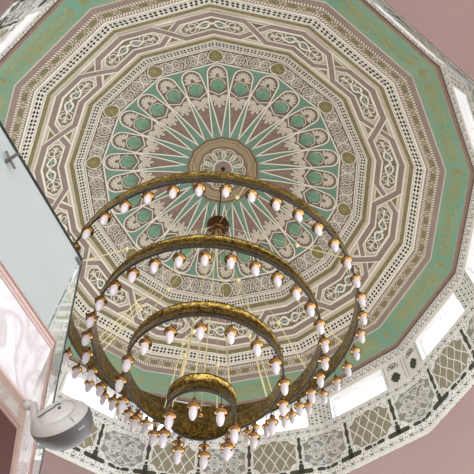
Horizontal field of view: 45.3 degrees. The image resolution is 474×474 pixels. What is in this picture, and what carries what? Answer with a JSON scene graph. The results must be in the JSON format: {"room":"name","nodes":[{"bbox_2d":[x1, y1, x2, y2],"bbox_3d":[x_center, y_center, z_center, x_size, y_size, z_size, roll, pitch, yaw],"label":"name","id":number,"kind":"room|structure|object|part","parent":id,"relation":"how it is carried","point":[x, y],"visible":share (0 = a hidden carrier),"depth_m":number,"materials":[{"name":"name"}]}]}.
{"room":"mosque","nodes":[
{"label":"mosque","id":0,"kind":"room"},
{"bbox_2d":[5,0,444,381],"bbox_3d":[-0.362,-1.013,12.832,9.113,2.624,9.091,5,-60,-2],"label":"ceiling","id":1,"kind":"structure","parent":0,"point":[289,95],"depth_m":12.67,"materials":[{"name":"paint"}]},
{"bbox_2d":[50,152,367,469],"bbox_3d":[-0.407,0.422,10.395,4.868,8.241,4.882,-1,-60,2],"label":"chandelier","id":2,"kind":"object","parent":1,"relation":"hanging from","point":[194,421],"visible":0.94,"depth_m":7.85,"materials":[{"name":"gold metal"}]},
{"bbox_3d":[-2.717,1.923,8.999,0.104,0.193,0.101,-12,-60,8],"label":"lamp shade","id":3,"kind":"part","parent":2,"relation":"part of","materials":[{"name":"white glass"}]},
{"bbox_3d":[-2.605,2.211,9.166,0.104,0.193,0.101,-20,-62,12],"label":"lamp shade","id":4,"kind":"part","parent":2,"relation":"part of","materials":[{"name":"white glass"}]},
{"bbox_3d":[-2.114,1.448,7.924,0.104,0.193,0.101,11,-60,-6],"label":"lamp shade","id":5,"kind":"part","parent":2,"relation":"part of","materials":[{"name":"white glass"}]},
{"bbox_3d":[-2.155,1.734,8.093,0.104,0.193,0.101,2,-59,0],"label":"lamp shade","id":6,"kind":"part","parent":2,"relation":"part of","materials":[{"name":"white glass"}]},
{"bbox_3d":[-2.084,-0.023,7.840,0.101,0.193,0.104,-40,-68,21],"label":"lamp shade","id":7,"kind":"part","parent":2,"relation":"part of","materials":[{"name":"white glass"}]},
{"bbox_3d":[-2.444,2.482,9.323,0.104,0.193,0.101,-27,-64,16],"label":"lamp shade","id":8,"kind":"part","parent":2,"relation":"part of","materials":[{"name":"white glass"}]},
{"bbox_3d":[-2.010,1.175,7.762,0.104,0.193,0.101,21,-61,-11],"label":"lamp shade","id":9,"kind":"part","parent":2,"relation":"part of","materials":[{"name":"white glass"}]},
{"bbox_3d":[-2.129,2.021,8.262,0.104,0.193,0.101,-8,-60,6],"label":"lamp shade","id":10,"kind":"part","parent":2,"relation":"part of","materials":[{"name":"white glass"}]},
{"bbox_3d":[-1.846,0.926,7.612,0.104,0.193,0.101,31,-64,-16],"label":"lamp shade","id":11,"kind":"part","parent":2,"relation":"part of","materials":[{"name":"white glass"}]},
{"bbox_3d":[-2.040,2.299,8.424,0.104,0.193,0.101,-18,-61,11],"label":"lamp shade","id":12,"kind":"part","parent":2,"relation":"part of","materials":[{"name":"white glass"}]},
{"bbox_3d":[-2.238,2.729,9.465,0.104,0.193,0.101,-36,-66,20],"label":"lamp shade","id":13,"kind":"part","parent":2,"relation":"part of","materials":[{"name":"white glass"}]},
{"bbox_3d":[-1.815,-0.216,7.722,0.101,0.193,0.104,-32,-65,18],"label":"lamp shade","id":14,"kind":"part","parent":2,"relation":"part of","materials":[{"name":"white glass"}]},
{"bbox_3d":[-1.889,2.558,8.574,0.104,0.193,0.101,-28,-64,17],"label":"lamp shade","id":15,"kind":"part","parent":2,"relation":"part of","materials":[{"name":"white glass"}]},
{"bbox_3d":[-1.628,0.709,7.480,0.101,0.193,0.104,-39,-67,21],"label":"lamp shade","id":16,"kind":"part","parent":2,"relation":"part of","materials":[{"name":"white glass"}]},
{"bbox_3d":[-1.538,1.949,7.408,0.104,0.193,0.101,10,-60,-5],"label":"lamp shade","id":17,"kind":"part","parent":2,"relation":"part of","materials":[{"name":"white glass"}]},
{"bbox_3d":[-1.541,2.277,7.601,0.104,0.193,0.101,-8,-60,6],"label":"lamp shade","id":18,"kind":"part","parent":2,"relation":"part of","materials":[{"name":"white glass"}]},
{"bbox_3d":[-1.516,-0.372,7.624,0.101,0.193,0.104,-24,-63,14],"label":"lamp shade","id":19,"kind":"part","parent":2,"relation":"part of","materials":[{"name":"white glass"}]},
{"bbox_3d":[-1.404,1.644,7.226,0.104,0.193,0.101,27,-63,-14],"label":"lamp shade","id":20,"kind":"part","parent":2,"relation":"part of","materials":[{"name":"white glass"}]},
{"bbox_3d":[-1.683,2.786,8.704,0.104,0.193,0.101,-39,-67,21],"label":"lamp shade","id":21,"kind":"part","parent":2,"relation":"part of","materials":[{"name":"white glass"}]},
{"bbox_3d":[-1.365,0.534,7.372,0.101,0.193,0.104,-28,-64,17],"label":"lamp shade","id":22,"kind":"part","parent":2,"relation":"part of","materials":[{"name":"white glass"}]},
{"bbox_3d":[-1.415,2.587,7.782,0.104,0.193,0.101,-26,-63,15],"label":"lamp shade","id":23,"kind":"part","parent":2,"relation":"part of","materials":[{"name":"white glass"}]},
{"bbox_3d":[-1.157,1.397,7.076,0.101,0.193,0.104,-35,-66,19],"label":"lamp shade","id":24,"kind":"part","parent":2,"relation":"part of","materials":[{"name":"white glass"}]},
{"bbox_3d":[-1.429,2.976,8.811,0.101,0.193,0.104,31,-64,-16],"label":"lamp shade","id":25,"kind":"part","parent":2,"relation":"part of","materials":[{"name":"white glass"}]},
{"bbox_3d":[-1.192,-0.488,7.550,0.101,0.193,0.104,-16,-61,10],"label":"lamp shade","id":26,"kind":"part","parent":2,"relation":"part of","materials":[{"name":"white glass"}]},
{"bbox_3d":[-1.173,2.842,7.928,0.101,0.193,0.104,37,-65,-19],"label":"lamp shade","id":27,"kind":"part","parent":2,"relation":"part of","materials":[{"name":"white glass"}]},
{"bbox_3d":[-1.067,0.406,7.291,0.101,0.193,0.104,-18,-61,11],"label":"lamp shade","id":28,"kind":"part","parent":2,"relation":"part of","materials":[{"name":"white glass"}]},
{"bbox_3d":[-0.909,2.504,6.960,0.104,0.193,0.101,-5,-60,4],"label":"lamp shade","id":29,"kind":"part","parent":2,"relation":"part of","materials":[{"name":"white glass"}]},
{"bbox_3d":[-0.816,2.226,6.794,0.104,0.193,0.101,35,-65,-18],"label":"lamp shade","id":30,"kind":"part","parent":2,"relation":"part of","materials":[{"name":"white glass"}]},
{"bbox_3d":[-0.826,1.238,6.976,0.101,0.193,0.104,-16,-61,10],"label":"lamp shade","id":31,"kind":"part","parent":2,"relation":"part of","materials":[{"name":"white glass"}]},
{"bbox_3d":[-0.852,-0.560,7.501,0.101,0.193,0.104,-8,-60,6],"label":"lamp shade","id":32,"kind":"part","parent":2,"relation":"part of","materials":[{"name":"white glass"}]},
{"bbox_3d":[-0.746,2.759,7.107,0.101,0.193,0.104,35,-65,-18],"label":"lamp shade","id":33,"kind":"part","parent":2,"relation":"part of","materials":[{"name":"white glass"}]},
{"bbox_3d":[-0.745,0.332,7.241,0.101,0.193,0.104,-8,-60,6],"label":"lamp shade","id":34,"kind":"part","parent":2,"relation":"part of","materials":[{"name":"white glass"}]},
{"bbox_3d":[-0.821,3.212,8.939,0.101,0.193,0.104,11,-60,-6],"label":"lamp shade","id":35,"kind":"part","parent":2,"relation":"part of","materials":[{"name":"white glass"}]},
{"bbox_3d":[-0.521,2.087,6.708,0.101,0.193,0.104,-5,-60,4],"label":"lamp shade","id":36,"kind":"part","parent":2,"relation":"part of","materials":[{"name":"white glass"}]},
{"bbox_3d":[-0.502,-0.588,7.478,0.101,0.193,0.104,-1,-60,2],"label":"lamp shade","id":37,"kind":"part","parent":2,"relation":"part of","materials":[{"name":"white glass"}]},
{"bbox_3d":[-0.451,1.188,6.939,0.101,0.193,0.104,1,-59,1],"label":"lamp shade","id":38,"kind":"part","parent":2,"relation":"part of","materials":[{"name":"white glass"}]},
{"bbox_3d":[-0.422,2.842,7.150,0.101,0.193,0.104,-5,-60,4],"label":"lamp shade","id":39,"kind":"part","parent":2,"relation":"part of","materials":[{"name":"white glass"}]},
{"bbox_3d":[-0.412,0.313,7.223,0.101,0.193,0.104,2,-59,0],"label":"lamp shade","id":40,"kind":"part","parent":2,"relation":"part of","materials":[{"name":"white glass"}]},
{"bbox_3d":[-0.427,1.049,9.332,0.017,4.760,0.020,5,-60,-2],"label":"rod","id":41,"kind":"part","parent":2,"relation":"part of","materials":[{"name":"gold metal"}]},
{"bbox_3d":[-0.198,2.170,6.750,0.101,0.193,0.104,35,-65,-18],"label":"lamp shade","id":42,"kind":"part","parent":2,"relation":"part of","materials":[{"name":"white glass"}]},
{"bbox_3d":[-0.363,-0.970,12.758,0.030,2.755,0.030,25,-62,-13],"label":"suspension rod","id":43,"kind":"part","parent":2,"relation":"part of","materials":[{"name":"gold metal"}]},
{"bbox_3d":[-0.151,-0.571,7.482,0.101,0.193,0.104,7,-60,-3],"label":"lamp shade","id":44,"kind":"part","parent":2,"relation":"part of","materials":[{"name":"white glass"}]},
{"bbox_3d":[-0.128,2.704,7.063,0.104,0.193,0.101,35,-65,-18],"label":"lamp shade","id":45,"kind":"part","parent":2,"relation":"part of","materials":[{"name":"white glass"}]},
{"bbox_3d":[-0.077,1.251,6.969,0.101,0.193,0.104,18,-61,-10],"label":"lamp shade","id":46,"kind":"part","parent":2,"relation":"part of","materials":[{"name":"white glass"}]},
{"bbox_3d":[-0.080,0.350,7.239,0.101,0.193,0.104,11,-60,-6],"label":"lamp shade","id":47,"kind":"part","parent":2,"relation":"part of","materials":[{"name":"white glass"}]},
{"bbox_3d":[-0.035,2.425,6.898,0.104,0.193,0.101,-5,-60,4],"label":"lamp shade","id":48,"kind":"part","parent":2,"relation":"part of","materials":[{"name":"white glass"}]},
{"bbox_3d":[0.166,3.155,8.888,0.101,0.193,0.104,-18,-61,11],"label":"lamp shade","id":49,"kind":"part","parent":2,"relation":"part of","materials":[{"name":"white glass"}]},
{"bbox_3d":[0.194,-0.508,7.512,0.101,0.193,0.104,14,-60,-7],"label":"lamp shade","id":50,"kind":"part","parent":2,"relation":"part of","materials":[{"name":"white glass"}]},
{"bbox_3d":[0.234,2.865,7.915,0.101,0.193,0.104,-35,-66,19],"label":"lamp shade","id":51,"kind":"part","parent":2,"relation":"part of","materials":[{"name":"white glass"}]},
{"bbox_3d":[0.238,0.442,7.288,0.101,0.193,0.104,21,-61,-11],"label":"lamp shade","id":52,"kind":"part","parent":2,"relation":"part of","materials":[{"name":"white glass"}]},
{"bbox_3d":[0.250,1.420,7.063,0.101,0.193,0.104,37,-65,-19],"label":"lamp shade","id":53,"kind":"part","parent":2,"relation":"part of","materials":[{"name":"white glass"}]},
{"bbox_3d":[0.465,3.028,8.807,0.101,0.193,0.104,-28,-64,17],"label":"lamp shade","id":54,"kind":"part","parent":2,"relation":"part of","materials":[{"name":"white glass"}]},
{"bbox_3d":[0.482,2.618,7.765,0.104,0.193,0.101,27,-63,-14],"label":"lamp shade","id":55,"kind":"part","parent":2,"relation":"part of","materials":[{"name":"white glass"}]},
{"bbox_3d":[0.492,1.675,7.209,0.104,0.193,0.101,-26,-63,15],"label":"lamp shade","id":56,"kind":"part","parent":2,"relation":"part of","materials":[{"name":"white glass"}]},
{"bbox_3d":[0.524,-0.402,7.568,0.101,0.193,0.104,22,-61,-11],"label":"lamp shade","id":57,"kind":"part","parent":2,"relation":"part of","materials":[{"name":"white glass"}]},
{"bbox_3d":[0.529,0.586,7.367,0.101,0.193,0.104,31,-64,-16],"label":"lamp shade","id":58,"kind":"part","parent":2,"relation":"part of","materials":[{"name":"white glass"}]},
{"bbox_3d":[0.615,2.312,7.582,0.104,0.193,0.101,10,-60,-5],"label":"lamp shade","id":59,"kind":"part","parent":2,"relation":"part of","materials":[{"name":"white glass"}]},
{"bbox_3d":[0.728,2.853,8.699,0.101,0.193,0.104,-39,-67,21],"label":"lamp shade","id":60,"kind":"part","parent":2,"relation":"part of","materials":[{"name":"white glass"}]},
{"bbox_3d":[0.619,1.985,7.389,0.104,0.193,0.101,-8,-60,6],"label":"lamp shade","id":61,"kind":"part","parent":2,"relation":"part of","materials":[{"name":"white glass"}]},
{"bbox_3d":[0.937,3.093,9.620,0.101,0.193,0.104,-32,-65,18],"label":"lamp shade","id":62,"kind":"part","parent":2,"relation":"part of","materials":[{"name":"white glass"}]},
{"bbox_3d":[0.782,0.776,7.474,0.104,0.193,0.101,-39,-67,21],"label":"lamp shade","id":63,"kind":"part","parent":2,"relation":"part of","materials":[{"name":"white glass"}]},
{"bbox_3d":[0.833,-0.255,7.649,0.101,0.193,0.104,29,-63,-15],"label":"lamp shade","id":64,"kind":"part","parent":2,"relation":"part of","materials":[{"name":"white glass"}]},
{"bbox_3d":[0.946,2.636,8.567,0.104,0.193,0.101,31,-64,-16],"label":"lamp shade","id":65,"kind":"part","parent":2,"relation":"part of","materials":[{"name":"white glass"}]},
{"bbox_3d":[1.206,2.900,9.501,0.101,0.193,0.104,-40,-68,21],"label":"lamp shade","id":66,"kind":"part","parent":2,"relation":"part of","materials":[{"name":"white glass"}]},
{"bbox_3d":[0.988,1.004,7.605,0.104,0.193,0.101,-28,-64,17],"label":"lamp shade","id":67,"kind":"part","parent":2,"relation":"part of","materials":[{"name":"white glass"}]},
{"bbox_3d":[1.110,2.386,8.417,0.104,0.193,0.101,21,-61,-11],"label":"lamp shade","id":68,"kind":"part","parent":2,"relation":"part of","materials":[{"name":"white glass"}]},
{"bbox_3d":[1.114,-0.071,7.753,0.101,0.193,0.104,37,-66,-19],"label":"lamp shade","id":69,"kind":"part","parent":2,"relation":"part of","materials":[{"name":"white glass"}]},
{"bbox_3d":[1.139,1.263,7.754,0.104,0.193,0.101,-18,-61,11],"label":"lamp shade","id":70,"kind":"part","parent":2,"relation":"part of","materials":[{"name":"white glass"}]},
{"bbox_3d":[1.214,2.114,8.254,0.104,0.193,0.101,11,-60,-6],"label":"lamp shade","id":71,"kind":"part","parent":2,"relation":"part of","materials":[{"name":"white glass"}]},
{"bbox_3d":[1.438,2.675,9.364,0.104,0.193,0.101,33,-64,-17],"label":"lamp shade","id":72,"kind":"part","parent":2,"relation":"part of","materials":[{"name":"white glass"}]},
{"bbox_3d":[1.254,1.828,8.085,0.104,0.193,0.101,2,-59,0],"label":"lamp shade","id":73,"kind":"part","parent":2,"relation":"part of","materials":[{"name":"white glass"}]},
{"bbox_3d":[1.229,1.541,7.916,0.104,0.193,0.101,-8,-60,6],"label":"lamp shade","id":74,"kind":"part","parent":2,"relation":"part of","materials":[{"name":"white glass"}]},
{"bbox_3d":[1.360,0.148,7.877,0.104,0.193,0.101,-36,-66,20],"label":"lamp shade","id":75,"kind":"part","parent":2,"relation":"part of","materials":[{"name":"white glass"}]},
{"bbox_3d":[1.628,2.421,9.211,0.104,0.193,0.101,25,-62,-13],"label":"lamp shade","id":76,"kind":"part","parent":2,"relation":"part of","materials":[{"name":"white glass"}]},
{"bbox_3d":[1.565,0.395,8.019,0.104,0.193,0.101,-27,-64,16],"label":"lamp shade","id":77,"kind":"part","parent":2,"relation":"part of","materials":[{"name":"white glass"}]},
{"bbox_3d":[1.772,2.146,9.046,0.104,0.193,0.101,18,-61,-9],"label":"lamp shade","id":78,"kind":"part","parent":2,"relation":"part of","materials":[{"name":"white glass"}]},
{"bbox_3d":[1.867,1.855,8.873,0.104,0.193,0.101,10,-60,-5],"label":"lamp shade","id":79,"kind":"part","parent":2,"relation":"part of","materials":[{"name":"white glass"}]},
{"bbox_3d":[1.726,0.666,8.175,0.104,0.193,0.101,-20,-62,12],"label":"lamp shade","id":80,"kind":"part","parent":2,"relation":"part of","materials":[{"name":"white glass"}]},
{"bbox_3d":[1.910,1.555,8.696,0.104,0.193,0.101,3,-59,-1],"label":"lamp shade","id":81,"kind":"part","parent":2,"relation":"part of","materials":[{"name":"white glass"}]},
{"bbox_3d":[1.839,0.954,8.343,0.104,0.193,0.101,-12,-60,8],"label":"lamp shade","id":82,"kind":"part","parent":2,"relation":"part of","materials":[{"name":"white glass"}]},
{"bbox_3d":[1.900,1.252,8.517,0.104,0.193,0.101,-5,-60,4],"label":"lamp shade","id":83,"kind":"part","parent":2,"relation":"part of","materials":[{"name":"white glass"}]},
{"bbox_2d":[0,0,473,473],"bbox_3d":[-0.427,1.041,9.345,18.000,0.001,18.000,5,-60,-2],"label":"ceiling","id":84,"kind":"structure","parent":0,"point":[448,25],"depth_m":10.71,"materials":[{"name":"pink paint"}]},
{"bbox_2d":[0,0,473,473],"bbox_3d":[-0.410,0.509,10.247,10.237,2.095,10.212,5,-60,-2],"label":"wall","id":85,"kind":"structure","parent":0,"point":[399,367],"depth_m":11.98,"materials":[{"name":"paint"}]},
{"bbox_2d":[0,11,39,52],"bbox_3d":[-3.727,-3.106,8.968,1.427,0.615,0.174,-36,-66,20],"label":"window","id":86,"kind":"structure","parent":85,"relation":"in","point":[29,18],"depth_m":9.19,"materials":[{"name":"white paint"}]},
{"bbox_2d":[61,372,118,419],"bbox_3d":[-3.328,3.658,12.946,1.427,0.615,0.174,33,-64,-17],"label":"window","id":87,"kind":"structure","parent":85,"relation":"in","point":[78,380],"depth_m":13.07,"materials":[{"name":"white paint"}]},
{"bbox_2d":[0,0,470,403],"bbox_3d":[-0.386,-0.262,11.557,9.859,0.335,9.835,5,-60,-2],"label":"ceiling border","id":88,"kind":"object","parent":85,"relation":"attached to","point":[424,75],"depth_m":10.71,"materials":[{"name":"green paint"}]},
{"bbox_2d":[0,0,473,473],"bbox_3d":[-0.411,0.530,10.213,10.214,2.015,10.189,5,-60,-2],"label":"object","id":89,"kind":"structure","parent":85,"relation":"attached to","point":[368,430],"depth_m":11.97,"materials":[{"name":"white paint"}]},
{"bbox_2d":[0,0,473,405],"bbox_3d":[-0.391,-0.081,11.249,10.070,0.230,10.046,5,-60,-2],"label":"trim","id":90,"kind":"structure","parent":85,"relation":"attached to","point":[456,278],"depth_m":11.71,"materials":[{"name":"white paint"}]},
{"bbox_2d":[0,0,473,405],"bbox_3d":[-0.389,-0.158,11.380,9.988,0.076,9.964,5,-60,-2],"label":"trim","id":91,"kind":"structure","parent":85,"relation":"attached to","point":[57,3],"depth_m":10.92,"materials":[{"name":"paint"}]},
{"bbox_2d":[249,408,308,429],"bbox_3d":[0.967,4.342,13.269,1.427,0.615,0.174,-12,-60,8],"label":"window","id":92,"kind":"structure","parent":85,"relation":"in","point":[277,412],"depth_m":13.49,"materials":[{"name":"white paint"}]},
{"bbox_2d":[329,369,386,417],"bbox_3d":[2.739,3.571,12.782,1.427,0.615,0.174,-36,-66,20],"label":"window","id":93,"kind":"structure","parent":85,"relation":"in","point":[377,374],"depth_m":13.02,"materials":[{"name":"white paint"}]},
{"bbox_2d":[375,4,444,64],"bbox_3d":[2.729,-3.199,8.793,1.427,0.615,0.174,33,-64,-17],"label":"window","id":94,"kind":"structure","parent":85,"relation":"in","point":[380,8],"depth_m":9.10,"materials":[{"name":"white paint"}]},
{"bbox_2d":[415,293,457,359],"bbox_3d":[4.233,1.880,11.757,0.174,0.615,1.427,22,-61,-11],"label":"window","id":95,"kind":"structure","parent":85,"relation":"in","point":[451,301],"depth_m":12.03,"materials":[{"name":"white paint"}]},
{"bbox_2d":[453,86,473,148],"bbox_3d":[4.011,-1.874,9.550,0.174,0.615,1.427,-24,-63,14],"label":"window","id":96,"kind":"structure","parent":85,"relation":"in","point":[461,98],"depth_m":9.75,"materials":[{"name":"white paint"}]},
{"bbox_2d":[465,228,473,282],"bbox_3d":[4.626,0.200,10.760,0.174,0.615,1.427,-1,-60,2],"label":"window","id":97,"kind":"structure","parent":85,"relation":"in","point":[469,266],"depth_m":11.22,"materials":[{"name":"white paint"}]},
{"bbox_3d":[-9.482,2.530,5.100,0.250,9.115,18.000,5,-60,-2],"label":"wall","id":98,"kind":"structure","parent":0,"visible":0},
{"bbox_2d":[0,260,56,473],"bbox_3d":[-5.329,2.051,4.528,7.788,0.594,9.655,5,-60,-2],"label":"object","id":99,"kind":"object","parent":98,"relation":"attached to","point":[27,346],"visible":0.85,"depth_m":3.69,"materials":[{"name":"stone"}]},
{"bbox_3d":[-5.351,2.278,4.324,7.671,0.012,9.468,5,-60,-2],"label":"soffit panel","id":100,"kind":"part","parent":99,"relation":"part of","materials":[{"name":"paint"}]},
{"bbox_2d":[0,121,82,473],"bbox_3d":[-2.260,1.817,5.306,1.526,1.085,9.438,5,-60,-2],"label":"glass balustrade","id":101,"kind":"object","parent":99,"relation":"on","point":[36,249],"visible":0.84,"depth_m":4.36,"materials":[{"name":"clear glass"}]},
{"bbox_3d":[-1.963,-0.915,3.683,0.014,1.069,3.380,-17,-61,11],"label":"glass panel","id":102,"kind":"part","parent":101,"relation":"part of","materials":[{"name":"grey"}]},
{"bbox_3d":[-2.324,3.148,6.084,0.014,1.069,6.480,15,-60,-8],"label":"glass panel","id":103,"kind":"part","parent":101,"relation":"part of","materials":[{"name":"white"}]},
{"bbox_2d":[22,399,92,450],"bbox_3d":[-1.085,1.139,3.418,0.446,0.347,0.265,-12,-60,8],"label":"wall speaker","id":104,"kind":"object","parent":99,"relation":"attached to","point":[62,425],"visible":1,"depth_m":3.30,"materials":[{"name":"grey plastic"}]},
{"bbox_3d":[-1.112,1.033,3.394,0.129,0.113,0.028,-10,-60,7],"label":"control knob","id":105,"kind":"part","parent":104,"relation":"part of","materials":[{"name":"grey plastic"}]},
{"bbox_3d":[-1.075,1.045,3.374,0.229,0.223,0.054,-13,-61,8],"label":"plate","id":106,"kind":"part","parent":104,"relation":"part of","materials":[{"name":"grey plastic"}]}
]}

